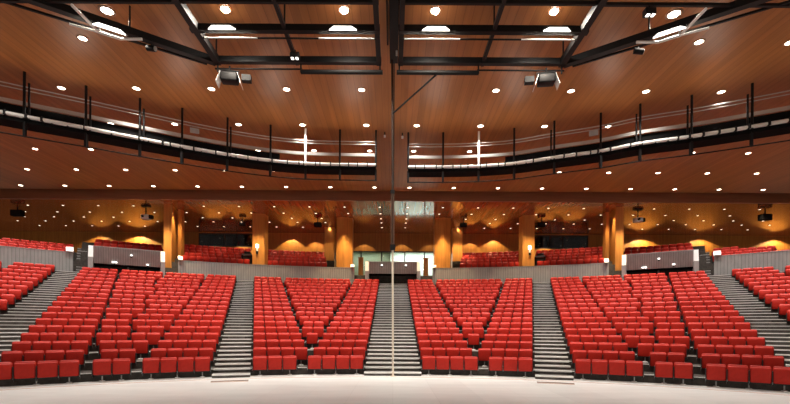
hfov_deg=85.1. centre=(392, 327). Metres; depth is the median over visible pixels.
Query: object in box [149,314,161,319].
seat
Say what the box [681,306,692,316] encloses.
seat
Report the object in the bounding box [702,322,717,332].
seat
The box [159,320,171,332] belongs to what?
seat
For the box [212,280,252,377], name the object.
stairs
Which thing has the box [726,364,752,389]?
seat
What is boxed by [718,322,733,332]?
seat
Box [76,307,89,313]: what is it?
seat
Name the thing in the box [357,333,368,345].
seat
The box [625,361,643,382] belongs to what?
seat
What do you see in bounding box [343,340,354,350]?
seat
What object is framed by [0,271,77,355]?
stairs
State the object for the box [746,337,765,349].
seat
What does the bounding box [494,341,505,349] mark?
seat
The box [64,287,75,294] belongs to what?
seat
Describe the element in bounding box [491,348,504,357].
seat
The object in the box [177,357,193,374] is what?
seat
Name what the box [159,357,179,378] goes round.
seat
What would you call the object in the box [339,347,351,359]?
seat
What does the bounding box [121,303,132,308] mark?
seat
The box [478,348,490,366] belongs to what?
seat
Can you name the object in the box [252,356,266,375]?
seat
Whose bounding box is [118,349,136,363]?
seat
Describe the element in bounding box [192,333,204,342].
seat
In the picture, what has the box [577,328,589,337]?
seat
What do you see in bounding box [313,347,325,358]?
seat
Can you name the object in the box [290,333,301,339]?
seat
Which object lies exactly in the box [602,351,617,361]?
seat
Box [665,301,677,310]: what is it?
seat
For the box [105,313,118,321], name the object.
seat
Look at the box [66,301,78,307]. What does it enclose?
seat
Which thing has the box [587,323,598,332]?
seat
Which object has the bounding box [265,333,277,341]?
seat
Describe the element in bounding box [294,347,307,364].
seat
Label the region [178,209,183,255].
column
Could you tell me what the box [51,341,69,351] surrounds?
seat
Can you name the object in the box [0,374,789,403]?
floor
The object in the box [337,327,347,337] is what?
seat
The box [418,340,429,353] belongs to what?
seat
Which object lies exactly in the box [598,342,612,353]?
seat
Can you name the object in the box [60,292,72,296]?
seat
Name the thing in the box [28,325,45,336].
seat
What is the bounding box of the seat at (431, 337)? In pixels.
[428,334,439,344]
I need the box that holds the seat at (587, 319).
[584,317,594,322]
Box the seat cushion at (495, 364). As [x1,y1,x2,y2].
[489,358,502,370]
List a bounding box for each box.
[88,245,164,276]
[365,261,420,281]
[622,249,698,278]
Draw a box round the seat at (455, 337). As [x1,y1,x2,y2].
[451,334,463,343]
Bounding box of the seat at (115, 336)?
[112,333,127,341]
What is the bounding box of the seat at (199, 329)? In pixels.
[195,326,207,335]
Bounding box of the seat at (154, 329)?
[150,326,164,337]
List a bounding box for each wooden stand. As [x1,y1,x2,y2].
[358,257,363,274]
[423,258,428,275]
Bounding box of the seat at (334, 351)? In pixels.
[326,347,338,359]
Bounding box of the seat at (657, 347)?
[653,343,668,353]
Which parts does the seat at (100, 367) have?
backrest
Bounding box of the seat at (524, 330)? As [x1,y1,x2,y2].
[521,328,532,335]
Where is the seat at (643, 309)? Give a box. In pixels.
[640,307,651,316]
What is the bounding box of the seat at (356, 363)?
[349,355,363,374]
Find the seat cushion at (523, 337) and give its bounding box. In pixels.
[521,335,532,340]
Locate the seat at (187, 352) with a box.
[182,348,197,360]
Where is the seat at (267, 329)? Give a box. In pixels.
[265,327,275,335]
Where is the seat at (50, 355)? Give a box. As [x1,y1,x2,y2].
[44,350,64,364]
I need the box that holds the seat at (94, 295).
[85,293,96,298]
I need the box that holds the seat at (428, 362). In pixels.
[422,356,434,374]
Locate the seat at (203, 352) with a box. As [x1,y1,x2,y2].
[198,348,213,363]
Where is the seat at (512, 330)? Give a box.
[509,328,520,337]
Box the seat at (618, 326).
[614,323,626,334]
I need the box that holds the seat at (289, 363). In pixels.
[282,356,296,374]
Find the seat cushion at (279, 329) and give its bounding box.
[277,327,287,333]
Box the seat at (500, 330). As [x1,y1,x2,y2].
[498,328,508,334]
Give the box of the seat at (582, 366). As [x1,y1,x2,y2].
[575,359,590,379]
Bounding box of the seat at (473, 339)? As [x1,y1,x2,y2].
[468,334,479,349]
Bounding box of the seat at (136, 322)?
[132,319,144,330]
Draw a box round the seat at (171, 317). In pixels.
[162,314,174,324]
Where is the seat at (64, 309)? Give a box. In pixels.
[61,307,75,316]
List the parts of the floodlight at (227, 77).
barn door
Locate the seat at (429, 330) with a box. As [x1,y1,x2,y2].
[427,328,436,336]
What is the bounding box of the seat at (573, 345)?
[569,342,582,356]
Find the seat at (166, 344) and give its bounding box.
[157,340,172,349]
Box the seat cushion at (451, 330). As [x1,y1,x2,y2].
[449,328,458,336]
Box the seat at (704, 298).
[701,296,712,302]
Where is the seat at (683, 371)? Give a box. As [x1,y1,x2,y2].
[673,362,693,385]
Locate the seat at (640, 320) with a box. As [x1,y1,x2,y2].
[636,317,648,325]
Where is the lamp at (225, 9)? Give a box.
[219,5,230,13]
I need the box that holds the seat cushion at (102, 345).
[99,342,114,353]
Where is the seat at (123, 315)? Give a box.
[119,313,132,324]
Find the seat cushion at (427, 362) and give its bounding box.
[422,357,434,368]
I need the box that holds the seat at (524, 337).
[520,334,532,342]
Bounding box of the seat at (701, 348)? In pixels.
[697,344,714,358]
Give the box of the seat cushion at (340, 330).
[338,328,347,335]
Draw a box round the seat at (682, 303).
[679,301,690,310]
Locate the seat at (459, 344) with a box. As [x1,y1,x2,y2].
[455,340,467,350]
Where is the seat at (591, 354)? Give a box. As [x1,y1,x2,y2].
[587,350,601,362]
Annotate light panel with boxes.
[92,22,125,35]
[208,25,235,29]
[329,26,356,30]
[422,26,449,30]
[543,27,570,31]
[653,25,685,38]
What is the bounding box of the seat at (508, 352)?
[505,349,518,359]
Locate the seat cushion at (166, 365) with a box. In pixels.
[160,359,176,372]
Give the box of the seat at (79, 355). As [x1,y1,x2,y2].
[64,350,84,366]
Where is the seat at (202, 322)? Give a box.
[199,320,210,328]
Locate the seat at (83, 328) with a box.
[79,325,95,338]
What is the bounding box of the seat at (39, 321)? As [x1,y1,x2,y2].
[35,318,51,326]
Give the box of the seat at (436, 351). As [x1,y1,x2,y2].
[433,348,445,360]
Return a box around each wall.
[0,231,789,260]
[0,245,72,271]
[178,260,354,283]
[353,252,432,275]
[432,263,608,283]
[714,250,789,274]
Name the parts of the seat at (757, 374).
backrest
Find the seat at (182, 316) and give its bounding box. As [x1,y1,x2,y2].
[178,314,189,322]
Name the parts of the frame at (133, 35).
ceiling rod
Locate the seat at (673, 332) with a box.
[669,329,684,337]
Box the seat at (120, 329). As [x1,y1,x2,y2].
[116,326,131,337]
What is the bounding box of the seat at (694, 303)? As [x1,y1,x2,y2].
[691,301,702,308]
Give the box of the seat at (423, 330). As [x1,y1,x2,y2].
[416,327,426,337]
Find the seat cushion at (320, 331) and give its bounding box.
[313,328,323,336]
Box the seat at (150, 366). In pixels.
[141,358,159,379]
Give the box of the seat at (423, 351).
[420,348,432,360]
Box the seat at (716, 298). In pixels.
[713,296,725,302]
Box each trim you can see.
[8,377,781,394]
[210,380,247,382]
[393,64,394,189]
[537,381,574,384]
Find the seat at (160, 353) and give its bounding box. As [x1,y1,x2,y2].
[150,348,166,359]
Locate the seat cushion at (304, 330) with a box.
[302,328,312,336]
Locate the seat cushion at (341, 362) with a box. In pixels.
[336,357,348,368]
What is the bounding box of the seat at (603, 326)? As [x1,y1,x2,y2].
[599,323,611,331]
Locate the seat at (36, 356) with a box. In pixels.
[22,350,43,365]
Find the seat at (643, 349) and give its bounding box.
[637,343,652,361]
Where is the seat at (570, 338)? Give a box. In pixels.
[567,335,579,346]
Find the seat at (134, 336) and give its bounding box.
[130,333,145,343]
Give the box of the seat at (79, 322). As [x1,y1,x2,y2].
[67,319,82,328]
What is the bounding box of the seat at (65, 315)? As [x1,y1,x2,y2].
[57,312,71,319]
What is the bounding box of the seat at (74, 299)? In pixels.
[69,297,81,304]
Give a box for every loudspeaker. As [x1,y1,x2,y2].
[10,207,24,216]
[314,220,321,226]
[460,220,466,226]
[537,220,545,226]
[758,211,772,220]
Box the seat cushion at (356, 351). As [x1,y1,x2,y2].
[353,348,364,358]
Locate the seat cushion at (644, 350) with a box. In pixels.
[638,344,652,356]
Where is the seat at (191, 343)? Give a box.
[187,340,201,351]
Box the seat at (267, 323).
[264,321,274,326]
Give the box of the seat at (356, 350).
[352,347,365,361]
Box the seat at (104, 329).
[101,326,115,333]
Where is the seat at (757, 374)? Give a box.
[748,365,771,384]
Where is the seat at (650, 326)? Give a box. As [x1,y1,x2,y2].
[640,323,653,335]
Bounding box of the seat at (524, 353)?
[519,349,532,359]
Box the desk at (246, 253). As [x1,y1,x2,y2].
[242,251,251,262]
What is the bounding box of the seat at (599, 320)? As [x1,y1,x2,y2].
[595,317,607,325]
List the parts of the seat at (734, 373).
backrest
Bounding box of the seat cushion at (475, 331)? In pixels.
[473,329,483,337]
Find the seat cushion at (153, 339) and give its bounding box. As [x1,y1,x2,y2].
[146,334,159,344]
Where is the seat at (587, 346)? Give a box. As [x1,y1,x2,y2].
[583,342,597,350]
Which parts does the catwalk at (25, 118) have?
hanger post, hanger post, hanger post, hanger post, rail, rail, hanger post, hanger post, hanger post, hanger post, hanger post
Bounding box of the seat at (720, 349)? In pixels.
[715,345,733,357]
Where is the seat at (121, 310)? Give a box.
[118,308,130,315]
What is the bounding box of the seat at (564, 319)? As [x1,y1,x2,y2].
[561,317,571,328]
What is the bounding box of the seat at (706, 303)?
[703,300,715,307]
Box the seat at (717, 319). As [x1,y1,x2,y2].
[714,316,728,323]
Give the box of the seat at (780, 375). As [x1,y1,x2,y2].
[772,367,789,391]
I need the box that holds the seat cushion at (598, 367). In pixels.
[592,361,607,374]
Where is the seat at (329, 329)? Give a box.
[326,327,336,334]
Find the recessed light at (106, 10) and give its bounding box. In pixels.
[98,5,115,16]
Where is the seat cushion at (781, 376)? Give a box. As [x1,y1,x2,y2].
[773,368,789,384]
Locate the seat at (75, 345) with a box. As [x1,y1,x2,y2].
[70,341,88,356]
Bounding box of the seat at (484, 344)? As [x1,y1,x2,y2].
[481,341,493,351]
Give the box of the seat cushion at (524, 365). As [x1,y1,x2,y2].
[518,359,532,371]
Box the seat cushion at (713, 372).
[706,365,725,380]
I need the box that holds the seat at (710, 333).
[706,329,721,339]
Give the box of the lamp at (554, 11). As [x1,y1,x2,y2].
[548,7,559,15]
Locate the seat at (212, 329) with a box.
[208,326,220,337]
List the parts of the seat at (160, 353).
backrest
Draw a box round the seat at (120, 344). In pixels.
[115,340,131,352]
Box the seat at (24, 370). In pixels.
[12,361,40,385]
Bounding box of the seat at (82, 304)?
[79,302,91,307]
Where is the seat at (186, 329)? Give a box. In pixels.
[182,326,194,333]
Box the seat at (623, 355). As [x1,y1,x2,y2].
[618,351,635,364]
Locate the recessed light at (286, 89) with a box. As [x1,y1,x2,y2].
[282,87,290,91]
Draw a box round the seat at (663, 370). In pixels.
[654,362,672,383]
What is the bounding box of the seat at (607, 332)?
[603,329,616,336]
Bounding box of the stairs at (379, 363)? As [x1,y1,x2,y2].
[364,284,420,375]
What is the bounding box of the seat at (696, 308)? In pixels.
[693,306,705,313]
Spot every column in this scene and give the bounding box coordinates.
[163,204,177,267]
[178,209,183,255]
[252,213,267,264]
[324,227,335,266]
[336,217,353,266]
[433,218,450,267]
[451,228,462,267]
[519,215,534,265]
[603,212,608,258]
[609,207,623,270]
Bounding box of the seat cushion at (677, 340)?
[674,337,689,348]
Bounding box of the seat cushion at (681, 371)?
[674,364,692,378]
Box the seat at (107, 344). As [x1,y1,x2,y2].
[98,340,115,356]
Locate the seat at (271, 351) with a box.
[266,347,279,359]
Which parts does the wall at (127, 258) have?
panel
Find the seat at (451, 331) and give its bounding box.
[448,328,459,338]
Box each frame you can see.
[0,0,382,74]
[397,0,789,74]
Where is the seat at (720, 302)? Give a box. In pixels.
[716,300,729,307]
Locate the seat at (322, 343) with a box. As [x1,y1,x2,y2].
[318,340,329,350]
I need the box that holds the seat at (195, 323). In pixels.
[186,320,198,328]
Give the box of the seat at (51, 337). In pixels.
[39,333,56,344]
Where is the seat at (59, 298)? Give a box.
[56,296,69,301]
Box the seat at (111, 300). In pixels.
[109,298,120,304]
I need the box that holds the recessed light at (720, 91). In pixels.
[716,89,726,94]
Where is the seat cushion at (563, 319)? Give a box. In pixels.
[562,318,571,326]
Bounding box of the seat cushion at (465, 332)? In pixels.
[462,329,472,337]
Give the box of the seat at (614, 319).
[611,317,623,327]
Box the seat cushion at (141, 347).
[133,341,147,353]
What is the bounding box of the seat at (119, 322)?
[115,319,129,328]
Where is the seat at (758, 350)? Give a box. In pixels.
[753,346,774,359]
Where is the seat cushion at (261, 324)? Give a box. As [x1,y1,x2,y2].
[254,322,263,326]
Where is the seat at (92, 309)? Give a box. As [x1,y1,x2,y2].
[89,307,103,318]
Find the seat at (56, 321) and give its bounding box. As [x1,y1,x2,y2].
[51,318,67,326]
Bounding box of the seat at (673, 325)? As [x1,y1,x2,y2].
[670,323,684,332]
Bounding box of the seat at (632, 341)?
[625,335,638,350]
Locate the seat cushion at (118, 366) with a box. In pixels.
[112,360,129,373]
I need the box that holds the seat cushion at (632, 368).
[626,362,642,375]
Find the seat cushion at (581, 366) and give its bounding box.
[575,360,590,373]
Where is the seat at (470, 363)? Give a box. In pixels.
[464,356,478,375]
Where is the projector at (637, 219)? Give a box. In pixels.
[633,208,645,222]
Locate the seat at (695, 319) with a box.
[685,316,698,327]
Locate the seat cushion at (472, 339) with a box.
[468,335,478,344]
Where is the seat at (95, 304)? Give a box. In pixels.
[92,302,105,312]
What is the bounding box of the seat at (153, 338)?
[146,333,160,347]
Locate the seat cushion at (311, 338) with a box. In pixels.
[307,334,317,343]
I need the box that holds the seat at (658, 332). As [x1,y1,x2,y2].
[654,329,668,341]
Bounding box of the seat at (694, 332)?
[690,329,705,341]
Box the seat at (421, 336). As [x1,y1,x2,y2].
[417,333,427,344]
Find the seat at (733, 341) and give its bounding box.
[728,337,745,346]
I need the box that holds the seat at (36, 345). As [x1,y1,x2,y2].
[31,341,50,354]
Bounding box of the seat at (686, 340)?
[673,336,690,351]
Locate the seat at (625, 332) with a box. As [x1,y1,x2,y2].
[621,329,634,340]
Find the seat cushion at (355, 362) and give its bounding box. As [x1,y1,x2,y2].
[350,357,362,368]
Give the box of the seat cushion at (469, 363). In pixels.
[464,358,477,369]
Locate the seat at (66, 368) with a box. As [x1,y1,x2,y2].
[58,360,79,383]
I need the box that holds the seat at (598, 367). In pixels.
[591,359,610,380]
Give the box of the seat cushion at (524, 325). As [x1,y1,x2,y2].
[522,323,531,327]
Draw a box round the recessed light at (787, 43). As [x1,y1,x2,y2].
[783,40,789,45]
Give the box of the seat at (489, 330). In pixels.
[486,328,497,334]
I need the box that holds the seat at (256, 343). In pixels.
[253,340,265,347]
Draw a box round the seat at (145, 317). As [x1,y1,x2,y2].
[137,314,149,323]
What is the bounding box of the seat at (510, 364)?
[503,357,517,371]
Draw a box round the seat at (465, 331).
[462,328,472,342]
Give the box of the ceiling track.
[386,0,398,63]
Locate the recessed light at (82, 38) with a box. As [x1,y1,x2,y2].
[76,35,88,41]
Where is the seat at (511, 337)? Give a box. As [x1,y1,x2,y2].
[508,334,519,344]
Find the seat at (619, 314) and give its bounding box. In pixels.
[617,312,628,317]
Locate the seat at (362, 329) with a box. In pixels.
[359,327,369,337]
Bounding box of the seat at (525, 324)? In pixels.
[521,322,532,330]
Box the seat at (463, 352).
[459,348,472,357]
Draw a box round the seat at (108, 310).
[105,308,117,315]
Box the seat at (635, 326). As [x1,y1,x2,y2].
[627,323,639,331]
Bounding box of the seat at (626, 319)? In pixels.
[624,317,635,322]
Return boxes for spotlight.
[145,44,156,51]
[290,50,299,60]
[633,47,644,54]
[642,6,656,17]
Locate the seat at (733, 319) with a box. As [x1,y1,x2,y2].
[729,316,744,323]
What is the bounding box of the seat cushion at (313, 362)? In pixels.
[308,357,320,368]
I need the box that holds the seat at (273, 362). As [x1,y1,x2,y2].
[267,356,281,371]
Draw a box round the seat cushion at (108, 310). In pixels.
[106,308,117,313]
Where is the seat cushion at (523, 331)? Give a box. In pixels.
[521,329,531,333]
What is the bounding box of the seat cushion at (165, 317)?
[163,315,173,323]
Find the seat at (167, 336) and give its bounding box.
[163,333,177,340]
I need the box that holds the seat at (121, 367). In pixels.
[111,358,130,380]
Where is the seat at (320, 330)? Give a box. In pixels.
[313,327,323,341]
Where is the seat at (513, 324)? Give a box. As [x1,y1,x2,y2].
[510,322,520,328]
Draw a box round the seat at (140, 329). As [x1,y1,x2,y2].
[136,326,149,333]
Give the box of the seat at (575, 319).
[572,317,583,322]
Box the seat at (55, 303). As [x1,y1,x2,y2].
[52,301,65,307]
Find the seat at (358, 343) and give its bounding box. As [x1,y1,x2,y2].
[355,340,366,351]
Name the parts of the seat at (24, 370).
backrest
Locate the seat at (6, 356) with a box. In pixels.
[0,351,22,366]
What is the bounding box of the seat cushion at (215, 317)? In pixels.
[214,316,223,324]
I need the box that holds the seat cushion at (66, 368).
[59,361,78,376]
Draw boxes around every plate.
[190,127,198,133]
[589,130,597,136]
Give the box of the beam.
[0,189,789,203]
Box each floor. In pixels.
[0,308,785,319]
[0,315,789,325]
[0,365,789,391]
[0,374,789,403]
[2,267,784,302]
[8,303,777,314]
[22,293,763,306]
[73,261,713,283]
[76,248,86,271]
[80,255,177,267]
[80,356,704,373]
[81,248,333,265]
[81,252,333,266]
[82,242,273,257]
[82,245,333,262]
[85,349,700,363]
[89,342,696,354]
[93,335,692,346]
[96,329,689,336]
[99,323,789,331]
[450,246,704,267]
[452,249,704,263]
[452,252,705,266]
[452,255,705,267]
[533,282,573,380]
[609,259,705,270]
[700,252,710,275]
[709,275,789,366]
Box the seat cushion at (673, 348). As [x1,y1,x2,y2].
[670,345,686,356]
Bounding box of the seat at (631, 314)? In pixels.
[629,312,640,319]
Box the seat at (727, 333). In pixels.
[722,329,739,337]
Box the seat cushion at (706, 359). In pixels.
[702,355,719,367]
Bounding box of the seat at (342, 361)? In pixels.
[335,355,348,370]
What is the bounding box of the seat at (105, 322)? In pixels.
[101,319,114,326]
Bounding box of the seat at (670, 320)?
[667,317,680,325]
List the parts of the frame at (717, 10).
ceiling rod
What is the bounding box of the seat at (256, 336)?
[253,333,264,340]
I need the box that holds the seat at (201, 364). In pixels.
[194,357,210,377]
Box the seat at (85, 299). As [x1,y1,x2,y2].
[82,297,94,304]
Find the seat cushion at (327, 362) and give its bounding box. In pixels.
[322,357,334,368]
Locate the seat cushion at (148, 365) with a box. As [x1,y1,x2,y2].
[142,359,159,372]
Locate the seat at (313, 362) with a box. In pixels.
[307,356,320,374]
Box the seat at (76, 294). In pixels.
[73,292,84,299]
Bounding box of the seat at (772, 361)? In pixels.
[762,355,785,370]
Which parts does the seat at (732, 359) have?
backrest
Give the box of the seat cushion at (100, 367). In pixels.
[93,360,110,374]
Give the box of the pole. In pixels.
[390,60,436,376]
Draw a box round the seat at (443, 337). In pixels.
[440,334,450,340]
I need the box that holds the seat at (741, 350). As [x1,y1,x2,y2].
[734,345,752,356]
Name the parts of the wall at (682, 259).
panel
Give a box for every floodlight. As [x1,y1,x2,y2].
[215,66,251,88]
[524,68,559,89]
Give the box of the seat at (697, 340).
[693,336,709,351]
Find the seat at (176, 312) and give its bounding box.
[169,309,180,319]
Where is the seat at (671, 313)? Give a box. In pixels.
[667,311,680,319]
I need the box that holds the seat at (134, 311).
[131,308,143,318]
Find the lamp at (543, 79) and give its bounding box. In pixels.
[537,73,555,87]
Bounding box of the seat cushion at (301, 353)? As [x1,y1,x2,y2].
[295,348,306,359]
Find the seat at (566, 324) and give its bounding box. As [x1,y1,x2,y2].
[563,322,574,333]
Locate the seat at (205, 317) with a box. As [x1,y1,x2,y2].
[202,315,212,321]
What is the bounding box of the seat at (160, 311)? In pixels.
[157,309,168,316]
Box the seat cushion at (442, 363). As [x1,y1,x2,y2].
[436,357,448,369]
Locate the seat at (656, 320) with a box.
[653,317,666,327]
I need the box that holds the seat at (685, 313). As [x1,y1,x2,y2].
[683,311,695,321]
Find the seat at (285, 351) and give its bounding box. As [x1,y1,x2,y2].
[280,347,293,359]
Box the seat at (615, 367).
[608,360,624,376]
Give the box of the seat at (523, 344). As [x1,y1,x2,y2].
[519,341,532,350]
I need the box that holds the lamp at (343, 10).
[338,6,349,14]
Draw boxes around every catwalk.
[0,71,376,180]
[407,83,789,182]
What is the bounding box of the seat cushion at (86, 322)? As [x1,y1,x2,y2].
[84,320,97,329]
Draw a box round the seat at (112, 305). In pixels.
[109,303,120,310]
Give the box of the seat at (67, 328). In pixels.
[63,325,78,336]
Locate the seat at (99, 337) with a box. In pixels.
[95,333,111,347]
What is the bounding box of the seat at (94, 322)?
[83,319,98,332]
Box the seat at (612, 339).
[608,335,622,343]
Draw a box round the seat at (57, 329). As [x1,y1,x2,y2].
[45,325,62,336]
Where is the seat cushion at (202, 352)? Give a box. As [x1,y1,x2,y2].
[199,349,212,360]
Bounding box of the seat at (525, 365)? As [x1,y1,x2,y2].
[518,357,532,377]
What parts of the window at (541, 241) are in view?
pane, pane, pane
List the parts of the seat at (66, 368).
backrest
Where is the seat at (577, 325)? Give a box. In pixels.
[575,323,586,331]
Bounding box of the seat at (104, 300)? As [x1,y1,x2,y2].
[95,298,107,307]
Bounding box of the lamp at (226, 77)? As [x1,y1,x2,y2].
[220,71,238,85]
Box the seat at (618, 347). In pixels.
[613,343,628,354]
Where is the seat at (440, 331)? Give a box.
[437,328,447,334]
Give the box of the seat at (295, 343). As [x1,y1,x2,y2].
[292,340,304,350]
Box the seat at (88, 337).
[75,333,92,347]
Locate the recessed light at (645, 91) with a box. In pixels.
[641,89,650,93]
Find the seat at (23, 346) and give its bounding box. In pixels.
[11,341,31,354]
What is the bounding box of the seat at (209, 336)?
[205,333,218,344]
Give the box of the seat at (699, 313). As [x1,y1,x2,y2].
[696,311,709,319]
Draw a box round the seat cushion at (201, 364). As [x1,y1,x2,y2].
[195,358,209,370]
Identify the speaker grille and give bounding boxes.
[10,210,19,214]
[762,214,771,218]
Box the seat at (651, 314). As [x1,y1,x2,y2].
[642,311,654,321]
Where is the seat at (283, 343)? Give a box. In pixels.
[279,340,291,350]
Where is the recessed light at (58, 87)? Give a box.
[56,85,66,90]
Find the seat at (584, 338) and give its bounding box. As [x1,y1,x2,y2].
[580,335,593,345]
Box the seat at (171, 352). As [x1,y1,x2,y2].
[166,348,182,360]
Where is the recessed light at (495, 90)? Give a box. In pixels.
[491,88,499,92]
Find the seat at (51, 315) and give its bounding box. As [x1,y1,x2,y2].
[41,312,56,319]
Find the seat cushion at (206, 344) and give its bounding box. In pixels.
[203,341,215,351]
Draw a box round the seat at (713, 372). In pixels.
[705,364,726,387]
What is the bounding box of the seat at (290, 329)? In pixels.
[288,327,299,333]
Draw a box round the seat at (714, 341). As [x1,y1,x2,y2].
[710,337,727,348]
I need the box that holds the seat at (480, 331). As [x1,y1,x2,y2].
[473,328,483,342]
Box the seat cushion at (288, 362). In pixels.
[283,357,296,368]
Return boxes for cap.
[66,247,73,251]
[713,251,720,255]
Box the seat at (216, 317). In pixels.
[213,315,224,326]
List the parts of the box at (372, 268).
panel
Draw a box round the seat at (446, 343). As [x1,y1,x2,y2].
[443,340,454,350]
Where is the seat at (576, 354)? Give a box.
[572,350,586,363]
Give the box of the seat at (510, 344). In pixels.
[506,341,518,350]
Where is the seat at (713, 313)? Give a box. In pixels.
[710,311,723,317]
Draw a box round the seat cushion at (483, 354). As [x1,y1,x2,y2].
[478,349,490,360]
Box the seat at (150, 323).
[145,320,158,328]
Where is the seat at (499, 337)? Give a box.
[496,334,507,343]
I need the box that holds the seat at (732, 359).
[720,354,740,368]
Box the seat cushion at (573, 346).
[570,343,582,353]
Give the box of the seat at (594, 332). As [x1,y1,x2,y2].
[590,328,602,336]
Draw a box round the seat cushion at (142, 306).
[134,304,144,312]
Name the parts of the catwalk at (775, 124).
hanger post, hanger post, hanger post, hanger post, hanger post, rail, rail, hanger post, hanger post, hanger post, hanger post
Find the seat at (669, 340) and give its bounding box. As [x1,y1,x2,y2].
[658,336,673,347]
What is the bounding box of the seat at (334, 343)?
[330,340,342,350]
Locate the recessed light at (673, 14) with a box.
[665,8,682,19]
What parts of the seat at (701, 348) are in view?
backrest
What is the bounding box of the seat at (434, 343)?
[431,340,442,348]
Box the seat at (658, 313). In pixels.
[655,311,667,317]
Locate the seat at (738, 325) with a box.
[734,322,750,330]
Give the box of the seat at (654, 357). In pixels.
[649,352,666,368]
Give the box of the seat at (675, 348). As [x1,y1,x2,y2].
[669,344,687,359]
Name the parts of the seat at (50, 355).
backrest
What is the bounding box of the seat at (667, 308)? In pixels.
[664,306,676,312]
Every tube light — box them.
[204,37,256,38]
[319,38,373,38]
[404,38,459,39]
[521,39,573,40]
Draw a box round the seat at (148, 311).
[145,309,156,314]
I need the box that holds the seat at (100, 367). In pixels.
[91,359,111,381]
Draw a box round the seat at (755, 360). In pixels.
[741,355,761,367]
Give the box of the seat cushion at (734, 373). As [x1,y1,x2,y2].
[727,366,748,381]
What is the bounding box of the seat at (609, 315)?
[605,312,616,321]
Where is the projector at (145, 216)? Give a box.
[141,205,153,219]
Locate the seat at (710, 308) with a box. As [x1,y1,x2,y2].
[706,305,719,311]
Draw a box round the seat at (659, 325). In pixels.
[656,323,669,331]
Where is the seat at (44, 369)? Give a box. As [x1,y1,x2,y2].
[36,360,57,380]
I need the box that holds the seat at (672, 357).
[667,352,685,366]
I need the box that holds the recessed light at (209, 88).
[207,86,215,91]
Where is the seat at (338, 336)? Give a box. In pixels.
[334,333,344,340]
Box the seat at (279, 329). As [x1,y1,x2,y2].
[276,327,287,337]
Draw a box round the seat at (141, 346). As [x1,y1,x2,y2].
[132,340,148,358]
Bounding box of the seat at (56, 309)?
[47,306,61,313]
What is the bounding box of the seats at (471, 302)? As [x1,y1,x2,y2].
[0,238,789,379]
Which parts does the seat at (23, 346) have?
backrest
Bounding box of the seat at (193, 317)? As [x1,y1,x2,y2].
[190,315,201,320]
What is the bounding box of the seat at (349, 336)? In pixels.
[345,333,356,340]
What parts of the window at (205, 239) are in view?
pane, pane, pane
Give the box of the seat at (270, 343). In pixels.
[266,340,278,347]
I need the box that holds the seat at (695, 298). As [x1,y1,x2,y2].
[689,296,700,301]
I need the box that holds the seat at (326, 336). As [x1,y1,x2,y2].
[322,333,333,342]
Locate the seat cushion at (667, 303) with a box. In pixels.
[666,302,676,306]
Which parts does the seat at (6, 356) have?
backrest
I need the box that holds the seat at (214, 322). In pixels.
[211,320,222,330]
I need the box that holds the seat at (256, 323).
[253,321,263,327]
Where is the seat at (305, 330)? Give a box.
[302,327,312,341]
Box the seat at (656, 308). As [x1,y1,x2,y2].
[652,306,663,311]
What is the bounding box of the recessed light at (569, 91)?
[566,89,575,93]
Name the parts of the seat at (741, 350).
backrest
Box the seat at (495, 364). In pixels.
[488,357,502,376]
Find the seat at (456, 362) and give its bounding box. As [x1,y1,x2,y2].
[449,356,463,370]
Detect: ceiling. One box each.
[0,0,789,192]
[0,199,789,235]
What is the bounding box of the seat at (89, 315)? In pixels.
[86,313,100,324]
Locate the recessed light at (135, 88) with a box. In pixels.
[131,86,140,90]
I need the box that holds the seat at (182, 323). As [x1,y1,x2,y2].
[174,320,185,328]
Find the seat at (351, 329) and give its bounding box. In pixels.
[348,327,358,335]
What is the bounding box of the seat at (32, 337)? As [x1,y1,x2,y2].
[20,333,38,342]
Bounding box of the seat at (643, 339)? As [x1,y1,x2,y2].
[639,336,654,346]
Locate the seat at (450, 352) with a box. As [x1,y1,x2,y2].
[446,348,458,360]
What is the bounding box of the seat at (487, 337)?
[484,334,495,342]
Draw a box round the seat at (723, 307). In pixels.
[720,305,734,313]
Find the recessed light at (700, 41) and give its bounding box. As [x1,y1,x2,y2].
[693,38,705,45]
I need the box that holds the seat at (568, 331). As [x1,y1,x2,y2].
[565,328,576,339]
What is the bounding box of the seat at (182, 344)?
[172,340,186,349]
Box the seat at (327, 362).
[321,355,337,374]
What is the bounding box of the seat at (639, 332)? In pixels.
[635,329,649,338]
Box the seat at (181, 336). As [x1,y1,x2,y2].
[178,333,191,343]
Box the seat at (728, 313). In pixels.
[724,310,739,317]
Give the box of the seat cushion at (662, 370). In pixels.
[655,363,672,377]
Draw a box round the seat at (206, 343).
[202,340,216,354]
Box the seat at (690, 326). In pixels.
[687,323,701,335]
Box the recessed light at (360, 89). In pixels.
[357,87,365,91]
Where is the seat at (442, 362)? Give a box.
[435,356,451,375]
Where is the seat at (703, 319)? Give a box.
[699,316,713,325]
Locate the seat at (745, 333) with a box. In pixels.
[740,329,757,340]
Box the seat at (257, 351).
[252,347,266,359]
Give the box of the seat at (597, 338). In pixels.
[594,335,607,343]
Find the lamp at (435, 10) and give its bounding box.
[429,6,440,14]
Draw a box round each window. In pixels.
[199,233,252,246]
[353,251,432,261]
[534,235,587,248]
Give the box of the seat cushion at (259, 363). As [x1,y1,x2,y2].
[253,357,266,369]
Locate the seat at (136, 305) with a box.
[133,303,145,313]
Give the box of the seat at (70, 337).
[57,333,74,344]
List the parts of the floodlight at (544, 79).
barn door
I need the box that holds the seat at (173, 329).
[169,326,181,333]
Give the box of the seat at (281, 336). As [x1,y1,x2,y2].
[277,333,289,341]
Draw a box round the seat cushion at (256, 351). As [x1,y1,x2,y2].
[253,348,265,356]
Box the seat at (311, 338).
[306,333,317,348]
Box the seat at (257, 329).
[253,326,264,333]
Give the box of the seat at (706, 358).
[700,353,719,370]
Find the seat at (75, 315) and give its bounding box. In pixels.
[72,313,86,321]
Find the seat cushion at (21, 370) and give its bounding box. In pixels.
[14,363,35,378]
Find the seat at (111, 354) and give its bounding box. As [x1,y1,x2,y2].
[100,349,117,360]

